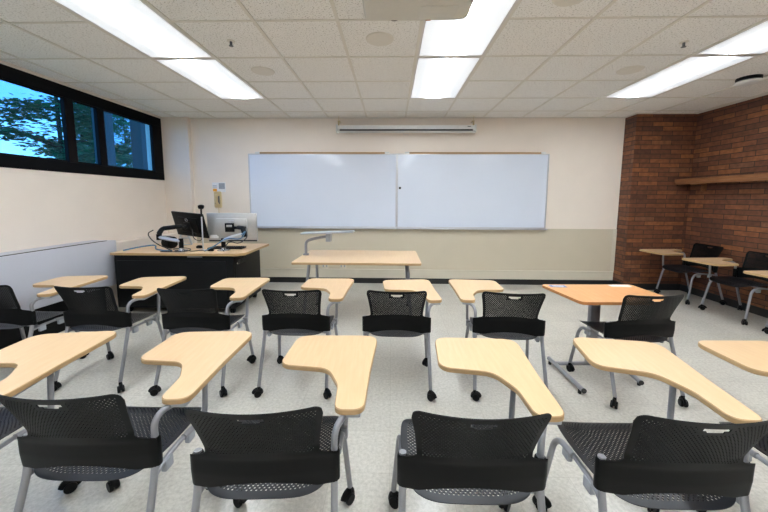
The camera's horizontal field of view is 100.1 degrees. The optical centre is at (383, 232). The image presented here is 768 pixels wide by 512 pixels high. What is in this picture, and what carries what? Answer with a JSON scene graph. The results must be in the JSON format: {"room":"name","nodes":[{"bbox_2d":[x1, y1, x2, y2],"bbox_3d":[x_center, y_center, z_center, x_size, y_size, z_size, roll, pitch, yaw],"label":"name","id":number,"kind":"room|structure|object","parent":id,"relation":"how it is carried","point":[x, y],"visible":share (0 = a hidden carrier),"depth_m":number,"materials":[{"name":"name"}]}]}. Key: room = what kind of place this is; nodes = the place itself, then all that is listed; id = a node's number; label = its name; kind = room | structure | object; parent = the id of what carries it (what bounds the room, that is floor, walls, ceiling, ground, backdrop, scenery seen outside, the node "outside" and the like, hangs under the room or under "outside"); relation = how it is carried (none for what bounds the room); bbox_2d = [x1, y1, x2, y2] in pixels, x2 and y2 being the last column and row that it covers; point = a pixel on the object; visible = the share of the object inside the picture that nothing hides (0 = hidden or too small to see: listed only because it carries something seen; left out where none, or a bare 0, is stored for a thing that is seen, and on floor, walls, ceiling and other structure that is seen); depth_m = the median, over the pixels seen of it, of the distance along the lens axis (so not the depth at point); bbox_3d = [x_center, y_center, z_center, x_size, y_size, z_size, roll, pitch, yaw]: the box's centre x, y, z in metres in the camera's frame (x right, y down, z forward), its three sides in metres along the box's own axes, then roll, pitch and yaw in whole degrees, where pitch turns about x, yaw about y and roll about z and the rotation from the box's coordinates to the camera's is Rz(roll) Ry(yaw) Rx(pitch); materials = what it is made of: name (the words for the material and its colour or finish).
{"room":"classroom","nodes":[
{"label":"classroom","id":0,"kind":"room"},
{"bbox_2d":[0,124,167,252],"bbox_3d":[-3.800,-0.066,1.129,0.250,2.694,8.480,0,6,1],"label":"wall","id":1,"kind":"structure","parent":0,"point":[39,208],"depth_m":3.75,"materials":[{"name":"paint"}]},
{"bbox_2d":[0,63,164,179],"bbox_3d":[-3.669,-0.964,1.645,0.048,0.985,7.100,0,6,1],"label":"window","id":2,"kind":"structure","parent":1,"relation":"in","point":[67,95],"depth_m":3.76,"materials":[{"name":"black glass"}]},
{"bbox_2d":[107,233,176,308],"bbox_3d":[-3.517,0.500,4.678,0.160,0.835,1.375,0,6,1],"label":"trim","id":3,"kind":"structure","parent":1,"relation":"attached to","point":[140,241],"depth_m":4.45,"materials":[{"name":"paint"}]},
{"bbox_2d":[0,282,767,511],"bbox_3d":[0.440,1.346,1.226,8.840,0.100,8.780,0,6,1],"label":"floor","id":4,"kind":"structure","parent":0,"point":[398,387],"depth_m":2.33,"materials":[{"name":"tile"}]},
{"bbox_2d":[0,275,107,358],"bbox_3d":[-2.888,0.733,2.716,0.635,0.784,0.819,0,6,1],"label":"chair","id":5,"kind":"object","parent":4,"relation":"on","point":[11,317],"visible":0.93,"depth_m":2.48,"materials":[{"name":"grey paint"}]},
{"bbox_2d":[0,240,116,349],"bbox_3d":[-3.536,0.869,0.858,0.299,0.894,6.360,0,6,1],"label":"wall panel","id":6,"kind":"object","parent":4,"relation":"on","point":[19,269],"visible":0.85,"depth_m":3.23,"materials":[{"name":"metal"}]},
{"bbox_2d":[0,241,102,256],"bbox_3d":[-3.443,0.434,0.770,0.037,0.010,6.280,0,6,1],"label":"grille","id":7,"kind":"object","parent":6,"relation":"attached to","point":[98,241],"depth_m":3.23,"materials":[{"name":"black metal"}]},
{"bbox_2d":[0,331,116,493],"bbox_3d":[-1.742,0.872,1.427,0.635,0.784,0.820,0,6,0],"label":"chair","id":8,"kind":"object","parent":4,"relation":"on","point":[35,358],"visible":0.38,"depth_m":1.50,"materials":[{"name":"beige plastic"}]},
{"bbox_2d":[54,276,185,392],"bbox_3d":[-2.134,0.739,2.689,0.635,0.784,0.820,0,6,1],"label":"chair","id":9,"kind":"object","parent":4,"relation":"on","point":[82,314],"visible":0.95,"depth_m":2.39,"materials":[{"name":"grey paint"}]},
{"bbox_2d":[0,331,251,511],"bbox_3d":[-1.041,0.874,1.432,0.636,0.784,0.825,0,6,0],"label":"chair","id":10,"kind":"object","parent":4,"relation":"on","point":[70,435],"visible":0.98,"depth_m":1.15,"materials":[{"name":"grey paint"}]},
{"bbox_2d":[110,243,268,312],"bbox_3d":[-2.457,0.584,4.272,1.600,0.760,0.880,0,6,1],"label":"console","id":11,"kind":"object","parent":4,"relation":"on","point":[201,269],"visible":0.66,"depth_m":3.88,"materials":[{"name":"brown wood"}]},
{"bbox_2d":[123,245,172,250],"bbox_3d":[-2.887,0.197,4.004,0.600,0.058,0.198,0,6,1],"label":"cable","id":12,"kind":"object","parent":11,"relation":"on","point":[145,245],"visible":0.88,"depth_m":3.99,"materials":[{"name":"plastic"}]},
{"bbox_2d":[148,230,171,251],"bbox_3d":[-2.723,0.106,3.900,0.332,0.264,0.078,2,6,19],"label":"cable","id":13,"kind":"object","parent":11,"relation":"on","point":[151,230],"visible":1,"depth_m":3.92,"materials":[{"name":"grey plastic"}]},
{"bbox_2d":[161,236,177,247],"bbox_3d":[-2.764,0.132,4.151,0.130,0.160,0.160,2,6,14],"label":"loudspeaker","id":14,"kind":"object","parent":11,"relation":"on","point":[168,244],"visible":0.64,"depth_m":4.10,"materials":[{"name":"black plastic"}]},
{"bbox_2d":[156,224,187,250],"bbox_3d":[-2.604,0.067,4.007,0.389,0.322,0.210,2,6,14],"label":"monitor stand","id":15,"kind":"object","parent":11,"relation":"on","point":[159,236],"visible":0.98,"depth_m":3.95,"materials":[{"name":"metal"}]},
{"bbox_2d":[171,211,209,237],"bbox_3d":[-2.538,-0.096,4.168,0.575,0.348,0.163,3,6,21],"label":"monitor","id":16,"kind":"object","parent":15,"relation":"attached to","point":[189,221],"visible":0.98,"depth_m":4.14,"materials":[{"name":"black plastic"}]},
{"bbox_2d":[170,247,190,251],"bbox_3d":[-2.517,0.219,3.976,0.241,0.022,0.261,-1,6,-14],"label":"cable","id":17,"kind":"object","parent":11,"relation":"on","point":[184,247],"visible":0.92,"depth_m":3.90,"materials":[{"name":"black plastic"}]},
{"bbox_2d":[178,235,192,244],"bbox_3d":[-2.757,0.031,4.441,0.190,0.303,0.038,-1,6,-16],"label":"stand","id":18,"kind":"object","parent":11,"relation":"on","point":[180,236],"visible":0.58,"depth_m":4.46,"materials":[{"name":"metal"}]},
{"bbox_2d":[198,205,206,250],"bbox_3d":[-2.264,-0.056,4.000,0.100,0.570,0.100,0,6,1],"label":"stand","id":19,"kind":"object","parent":11,"relation":"on","point":[200,207],"visible":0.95,"depth_m":3.99,"materials":[{"name":"metal"}]},
{"bbox_2d":[205,231,245,250],"bbox_3d":[-1.945,0.111,3.941,0.485,0.247,0.042,0,6,-5],"label":"cable","id":20,"kind":"object","parent":11,"relation":"on","point":[244,232],"visible":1,"depth_m":3.94,"materials":[{"name":"plastic"}]},
{"bbox_2d":[207,246,245,248],"bbox_3d":[-2.046,0.200,4.192,0.440,0.023,0.150,0,6,-1],"label":"keyboard","id":21,"kind":"object","parent":11,"relation":"on","point":[214,247],"visible":0.79,"depth_m":4.14,"materials":[{"name":"black plastic"}]},
{"bbox_2d":[217,225,246,251],"bbox_3d":[-1.899,0.075,4.033,0.361,0.306,0.182,-1,6,-11],"label":"monitor stand","id":22,"kind":"object","parent":11,"relation":"on","point":[242,228],"visible":0.91,"depth_m":3.98,"materials":[{"name":"metal"}]},
{"bbox_2d":[207,213,257,240],"bbox_3d":[-1.982,-0.060,4.177,0.640,0.374,0.122,0,6,-2],"label":"monitor","id":23,"kind":"object","parent":22,"relation":"attached to","point":[220,225],"visible":0.8,"depth_m":4.18,"materials":[{"name":"silver metal"}]},
{"bbox_2d":[223,231,247,250],"bbox_3d":[-1.815,0.115,3.926,0.279,0.236,0.051,-3,7,-28],"label":"cable","id":24,"kind":"object","parent":22,"relation":"hanging from","point":[246,231],"visible":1,"depth_m":3.93,"materials":[{"name":"black plastic"}]},
{"bbox_2d":[148,278,269,396],"bbox_3d":[-1.366,0.746,2.648,0.635,0.784,0.823,0,6,1],"label":"chair","id":25,"kind":"object","parent":4,"relation":"on","point":[177,320],"visible":0.98,"depth_m":2.35,"materials":[{"name":"grey paint"}]},
{"bbox_2d":[184,335,376,511],"bbox_3d":[-0.368,0.883,1.368,0.686,0.784,0.849,0,6,-2],"label":"chair","id":26,"kind":"object","parent":4,"relation":"on","point":[250,450],"visible":1,"depth_m":1.07,"materials":[{"name":"grey paint"}]},
{"bbox_2d":[252,278,353,398],"bbox_3d":[-0.608,0.751,2.631,0.654,0.784,0.836,0,6,1],"label":"chair","id":27,"kind":"object","parent":4,"relation":"on","point":[290,322],"visible":0.99,"depth_m":2.33,"materials":[{"name":"grey paint"}]},
{"bbox_2d":[291,250,421,312],"bbox_3d":[-0.291,0.649,3.876,1.400,0.730,0.840,0,6,1],"label":"folding table","id":28,"kind":"object","parent":4,"relation":"on","point":[315,257],"visible":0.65,"depth_m":3.68,"materials":[{"name":"brown wood"}]},
{"bbox_2d":[300,230,354,254],"bbox_3d":[-0.668,0.132,3.856,0.630,0.300,0.190,0,6,1],"label":"shelf","id":29,"kind":"object","parent":28,"relation":"on","point":[328,236],"visible":1,"depth_m":3.83,"materials":[{"name":"silver metal"}]},
{"bbox_2d":[362,279,441,401],"bbox_3d":[0.126,0.756,2.612,0.635,0.784,0.820,0,6,2],"label":"chair","id":30,"kind":"object","parent":4,"relation":"on","point":[391,324],"visible":0.97,"depth_m":2.31,"materials":[{"name":"grey paint"}]},
{"bbox_2d":[388,338,563,511],"bbox_3d":[0.346,0.888,1.350,0.675,0.784,0.837,0,6,1],"label":"chair","id":31,"kind":"object","parent":4,"relation":"on","point":[455,453],"visible":1,"depth_m":1.06,"materials":[{"name":"grey paint"}]},
{"bbox_2d":[449,279,547,400],"bbox_3d":[0.882,0.761,2.588,0.669,0.784,0.822,1,6,6],"label":"chair","id":32,"kind":"object","parent":4,"relation":"on","point":[497,326],"visible":0.98,"depth_m":2.27,"materials":[{"name":"black plastic"}]},
{"bbox_2d":[542,284,663,393],"bbox_3d":[1.705,0.814,2.520,0.765,0.700,0.475,0,6,-1],"label":"student desk","id":33,"kind":"object","parent":4,"relation":"on","point":[594,296],"visible":0.77,"depth_m":2.51,"materials":[{"name":"orange laminate"}]},
{"bbox_2d":[549,285,565,286],"bbox_3d":[1.433,0.446,2.653,0.130,0.002,0.060,1,6,5],"label":"sticker","id":34,"kind":"object","parent":33,"relation":"on","point":[549,285],"visible":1,"depth_m":2.65,"materials":[{"name":"white paper"}]},
{"bbox_2d":[609,285,631,286],"bbox_3d":[1.959,0.446,2.671,0.170,0.001,0.060,1,6,3],"label":"paper slip","id":35,"kind":"object","parent":33,"relation":"on","point":[609,285],"visible":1,"depth_m":2.65,"materials":[{"name":"white paper"}]},
{"bbox_2d":[566,294,688,408],"bbox_3d":[1.808,0.785,2.399,0.575,0.784,0.561,0,6,-3],"label":"chair","id":36,"kind":"object","parent":4,"relation":"on","point":[656,326],"visible":0.98,"depth_m":2.23,"materials":[{"name":"black plastic"}]},
{"bbox_2d":[532,337,767,511],"bbox_3d":[1.044,0.891,1.348,0.731,0.781,0.847,0,6,1],"label":"chair","id":37,"kind":"object","parent":4,"relation":"on","point":[669,456],"visible":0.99,"depth_m":1.05,"materials":[{"name":"grey paint"}]},
{"bbox_2d":[639,243,726,304],"bbox_3d":[4.215,0.566,4.591,0.820,0.784,0.635,0,6,1],"label":"chair","id":38,"kind":"object","parent":4,"relation":"on","point":[713,253],"visible":0.89,"depth_m":4.57,"materials":[{"name":"grey paint"}]},
{"bbox_2d":[682,251,767,324],"bbox_3d":[4.199,0.639,3.885,0.820,0.784,0.635,0,6,1],"label":"chair","id":39,"kind":"object","parent":4,"relation":"on","point":[734,281],"visible":0.97,"depth_m":3.93,"materials":[{"name":"grey paint"}]},
{"bbox_2d":[687,340,767,511],"bbox_3d":[1.725,0.895,1.339,0.654,0.784,0.836,0,6,1],"label":"chair","id":40,"kind":"object","parent":4,"relation":"on","point":[750,356],"visible":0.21,"depth_m":1.54,"materials":[{"name":"grey paint"}]},
{"bbox_2d":[743,270,767,333],"bbox_3d":[4.161,0.716,3.150,0.820,0.784,0.635,0,6,1],"label":"chair","id":41,"kind":"object","parent":4,"relation":"on","point":[762,273],"visible":1,"depth_m":3.32,"materials":[{"name":"grey paint"}]},
{"bbox_2d":[0,0,767,117],"bbox_3d":[0.451,-1.433,0.936,8.840,0.100,8.780,0,6,1],"label":"ceiling","id":42,"kind":"structure","parent":0,"point":[602,36],"depth_m":2.98,"materials":[{"name":"tile"}]},
{"bbox_2d":[52,0,213,57],"bbox_3d":[-1.859,-1.536,2.351,0.586,0.007,1.195,0,6,1],"label":"recessed light","id":43,"kind":"object","parent":42,"relation":"in","point":[134,23],"visible":1,"depth_m":2.41,"materials":[{"name":"white plastic"}]},
{"bbox_2d":[153,59,264,98],"bbox_3d":[-1.831,-1.663,3.563,0.586,0.007,1.195,0,6,1],"label":"recessed light","id":44,"kind":"object","parent":42,"relation":"in","point":[210,75],"visible":0.99,"depth_m":3.42,"materials":[{"name":"plastic"}]},
{"bbox_2d":[227,39,234,46],"bbox_3d":[-1.255,-1.548,2.638,0.068,0.046,0.068,0,6,1],"label":"sprinkler","id":45,"kind":"object","parent":42,"relation":"attached to","point":[230,41],"visible":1,"depth_m":2.63,"materials":[{"name":"metal"}]},
{"bbox_2d":[251,66,274,75],"bbox_3d":[-1.226,-1.628,3.256,0.230,0.008,0.230,0,6,1],"label":"ceiling speaker","id":46,"kind":"object","parent":42,"relation":"attached to","point":[259,70],"visible":1,"depth_m":3.25,"materials":[{"name":"metal"}]},
{"bbox_2d":[366,32,393,45],"bbox_3d":[-0.033,-1.554,2.593,0.230,0.008,0.230,0,6,1],"label":"ceiling speaker","id":47,"kind":"object","parent":42,"relation":"attached to","point":[375,38],"visible":1,"depth_m":2.57,"materials":[{"name":"metal"}]},
{"bbox_2d":[0,0,767,117],"bbox_3d":[0.449,-1.375,0.892,8.240,0.009,8.480,0,6,1],"label":"grid","id":48,"kind":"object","parent":42,"relation":"attached to","point":[239,2],"depth_m":2.95,"materials":[{"name":"metal"}]},
{"bbox_2d":[336,118,476,134],"bbox_3d":[0.341,-1.666,5.045,2.174,0.291,0.165,0,6,1],"label":"projection screen","id":49,"kind":"object","parent":42,"relation":"hanging from","point":[403,129],"visible":1,"depth_m":4.98,"materials":[{"name":"white metal"}]},
{"bbox_2d":[362,0,473,20],"bbox_3d":[0.188,-1.360,1.717,0.620,0.197,0.545,0,6,1],"label":"projector","id":50,"kind":"object","parent":42,"relation":"hanging from","point":[393,10],"visible":1,"depth_m":1.85,"materials":[{"name":"beige plastic"}]},
{"bbox_2d":[410,57,481,98],"bbox_3d":[0.607,-1.647,3.507,0.586,0.007,1.195,0,6,1],"label":"recessed light","id":51,"kind":"object","parent":42,"relation":"in","point":[434,77],"visible":0.99,"depth_m":3.35,"materials":[{"name":"white plastic"}]},
{"bbox_2d":[417,0,517,56],"bbox_3d":[0.578,-1.521,2.295,0.586,0.007,1.195,0,6,1],"label":"recessed light","id":52,"kind":"object","parent":42,"relation":"in","point":[473,35],"visible":0.85,"depth_m":2.46,"materials":[{"name":"white plastic"}]},
{"bbox_2d":[552,0,583,6],"bbox_3d":[1.188,-1.490,2.029,0.230,0.008,0.230,0,6,1],"label":"ceiling speaker","id":53,"kind":"object","parent":42,"relation":"attached to","point":[562,3],"visible":1,"depth_m":2.09,"materials":[{"name":"metal"}]},
{"bbox_2d":[616,65,644,74],"bbox_3d":[2.445,-1.607,3.194,0.230,0.008,0.230,0,6,1],"label":"ceiling speaker","id":54,"kind":"object","parent":42,"relation":"attached to","point":[631,69],"visible":1,"depth_m":3.19,"materials":[{"name":"metal"}]},
{"bbox_2d":[604,55,758,97],"bbox_3d":[3.045,-1.631,3.452,0.586,0.007,1.195,0,6,1],"label":"recessed light","id":55,"kind":"object","parent":42,"relation":"in","point":[693,68],"visible":1,"depth_m":3.31,"materials":[{"name":"white plastic"}]},
{"bbox_2d":[679,40,688,47],"bbox_3d":[2.447,-1.532,2.625,0.068,0.046,0.068,0,6,1],"label":"sprinkler","id":56,"kind":"object","parent":42,"relation":"attached to","point":[684,41],"visible":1,"depth_m":2.62,"materials":[{"name":"metal"}]},
{"bbox_2d":[695,20,767,54],"bbox_3d":[3.016,-1.505,2.239,0.586,0.007,1.195,0,6,1],"label":"recessed light","id":57,"kind":"object","parent":42,"relation":"in","point":[754,40],"visible":1,"depth_m":2.65,"materials":[{"name":"white plastic"}]},
{"bbox_2d":[733,74,763,85],"bbox_3d":[3.839,-1.590,3.385,0.216,0.070,0.216,0,6,1],"label":"smoke detector","id":58,"kind":"object","parent":42,"relation":"attached to","point":[747,80],"visible":1,"depth_m":3.33,"materials":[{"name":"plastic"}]},
{"bbox_2d":[190,118,624,270],"bbox_3d":[0.546,-0.488,5.347,8.840,2.694,0.200,0,6,1],"label":"wall","id":59,"kind":"structure","parent":0,"point":[585,158],"depth_m":5.21,"materials":[{"name":"paint"}]},
{"bbox_2d":[161,117,196,242],"bbox_3d":[-3.362,-0.500,5.304,0.448,2.694,0.085,0,6,1],"label":"pillar","id":60,"kind":"structure","parent":59,"relation":"attached to","point":[176,131],"depth_m":5.21,"materials":[{"name":"paint"}]},
{"bbox_2d":[214,191,221,212],"bbox_3d":[-2.737,-0.361,5.291,0.125,0.615,0.091,0,6,1],"label":"wall telephone","id":61,"kind":"object","parent":59,"relation":"attached to","point":[217,194],"visible":0.94,"depth_m":5.28,"materials":[{"name":"beige plastic"}]},
{"bbox_2d":[212,183,225,191],"bbox_3d":[-2.720,-0.738,5.295,0.220,0.155,0.004,0,6,1],"label":"notice","id":62,"kind":"object","parent":59,"relation":"attached to","point":[221,187],"visible":1,"depth_m":5.29,"materials":[{"name":"white paper"}]},
{"bbox_2d":[248,152,396,228],"bbox_3d":[-1.001,-0.673,5.219,2.412,1.236,0.088,0,6,1],"label":"whiteboard","id":63,"kind":"object","parent":59,"relation":"attached to","point":[288,190],"visible":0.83,"depth_m":5.24,"materials":[{"name":"ceramic"}]},
{"bbox_2d":[258,227,395,228],"bbox_3d":[-1.003,-0.071,5.282,2.412,0.024,0.087,0,6,1],"label":"marker tray","id":64,"kind":"object","parent":63,"relation":"on","point":[258,227],"depth_m":5.24,"materials":[{"name":"metal"}]},
{"bbox_2d":[0,60,767,118],"bbox_3d":[0.449,-1.363,0.893,8.240,0.030,8.480,0,6,1],"label":"trim","id":65,"kind":"structure","parent":59,"relation":"attached to","point":[1,61],"depth_m":4.77,"materials":[{"name":"metal"}]},
{"bbox_2d":[260,268,612,279],"bbox_3d":[0.309,0.697,5.360,6.905,0.148,0.030,0,6,1],"label":"trim","id":66,"kind":"structure","parent":59,"relation":"attached to","point":[265,272],"depth_m":5.34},
{"bbox_2d":[261,277,611,284],"bbox_3d":[0.315,0.815,5.381,6.917,0.092,0.014,0,6,1],"label":"baseboard","id":67,"kind":"structure","parent":59,"relation":"attached to","point":[272,279],"depth_m":5.34,"materials":[{"name":"black plastic"}]},
{"bbox_2d":[396,152,549,229],"bbox_3d":[1.415,-0.658,5.164,2.416,1.236,0.088,0,6,1],"label":"whiteboard","id":68,"kind":"object","parent":59,"relation":"attached to","point":[439,190],"visible":1,"depth_m":5.19,"materials":[{"name":"ceramic"}]},
{"bbox_2d":[396,228,546,229],"bbox_3d":[1.412,-0.055,5.226,2.416,0.024,0.087,0,6,1],"label":"marker tray","id":69,"kind":"object","parent":68,"relation":"on","point":[396,228],"depth_m":5.18,"materials":[{"name":"metal"}]},
{"bbox_2d":[610,229,616,270],"bbox_3d":[3.747,0.301,5.247,0.055,0.690,0.012,0,6,1],"label":"trim","id":70,"kind":"structure","parent":59,"relation":"attached to","point":[614,230],"depth_m":5.24,"materials":[{"name":"beige paint"}]},
{"bbox_2d":[612,280,679,289],"bbox_3d":[4.199,0.849,5.166,0.885,0.100,0.238,0,6,1],"label":"trim","id":71,"kind":"structure","parent":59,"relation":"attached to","point":[643,286],"depth_m":5.05,"materials":[{"name":"black plastic"}]},
{"bbox_2d":[613,114,697,283],"bbox_3d":[4.222,-0.443,5.049,0.895,2.694,0.250,0,6,1],"label":"wall","id":72,"kind":"structure","parent":59,"relation":"attached to","point":[658,149],"depth_m":4.93,"materials":[{"name":"brick"}]},
{"bbox_2d":[680,95,767,309],"bbox_3d":[4.663,-0.012,0.935,0.200,2.694,8.480,0,6,1],"label":"wall","id":73,"kind":"structure","parent":0,"point":[730,140],"depth_m":4.30,"materials":[{"name":"brick"}]},
{"bbox_2d":[675,173,767,190],"bbox_3d":[4.447,-0.316,1.139,0.245,0.186,7.539,0,6,1],"label":"wall ledge","id":74,"kind":"object","parent":73,"relation":"attached to","point":[703,181],"visible":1,"depth_m":4.21,"materials":[{"name":"brown wood"}]},
{"bbox_2d":[680,284,767,317],"bbox_3d":[4.549,1.290,0.953,0.012,0.100,8.240,0,6,1],"label":"baseboard","id":75,"kind":"structure","parent":73,"relation":"attached to","point":[756,310],"depth_m":4.31,"materials":[{"name":"black plastic"}]},
{"label":"outside","id":76,"kind":"structure","parent":0,"visible":0},
{"bbox_3d":[-32.278,4.190,11.254,55.000,0.100,100.000,0,6,1],"label":"lawn","id":77,"kind":"structure","parent":76,"visible":0},
{"bbox_2d":[0,90,132,166],"bbox_3d":[-9.234,-0.866,9.260,5.859,10.566,6.754,4,7,34],"label":"tree","id":78,"kind":"object","parent":77,"relation":"on","point":[55,147],"visible":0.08,"depth_m":8.48,"materials":[{"name":"green plant"}]},
{"bbox_2d":[31,98,131,167],"bbox_3d":[-12.403,-1.123,14.249,4.182,10.015,4.606,-3,7,-27],"label":"tree","id":79,"kind":"object","parent":77,"relation":"on","point":[125,131],"visible":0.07,"depth_m":13.80,"materials":[{"name":"green plant"}]},
{"bbox_2d":[91,108,115,165],"bbox_3d":[-5.479,0.219,6.493,0.250,9.000,0.210,0,6,1],"label":"concrete pillar","id":80,"kind":"structure","parent":77,"relation":"on","point":[108,119],"depth_m":6.24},
{"bbox_2d":[87,118,132,167],"bbox_3d":[-15.682,-2.093,19.543,4.390,10.820,4.286,0,6,-7],"label":"tree","id":81,"kind":"object","parent":77,"relation":"on","point":[124,135],"visible":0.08,"depth_m":19.25,"materials":[{"name":"green plant"}]},
{"bbox_2d":[129,119,147,169],"bbox_3d":[-5.450,0.090,7.736,0.250,9.000,0.890,0,6,1],"label":"concrete pillar","id":82,"kind":"structure","parent":77,"relation":"on","point":[137,129],"depth_m":7.09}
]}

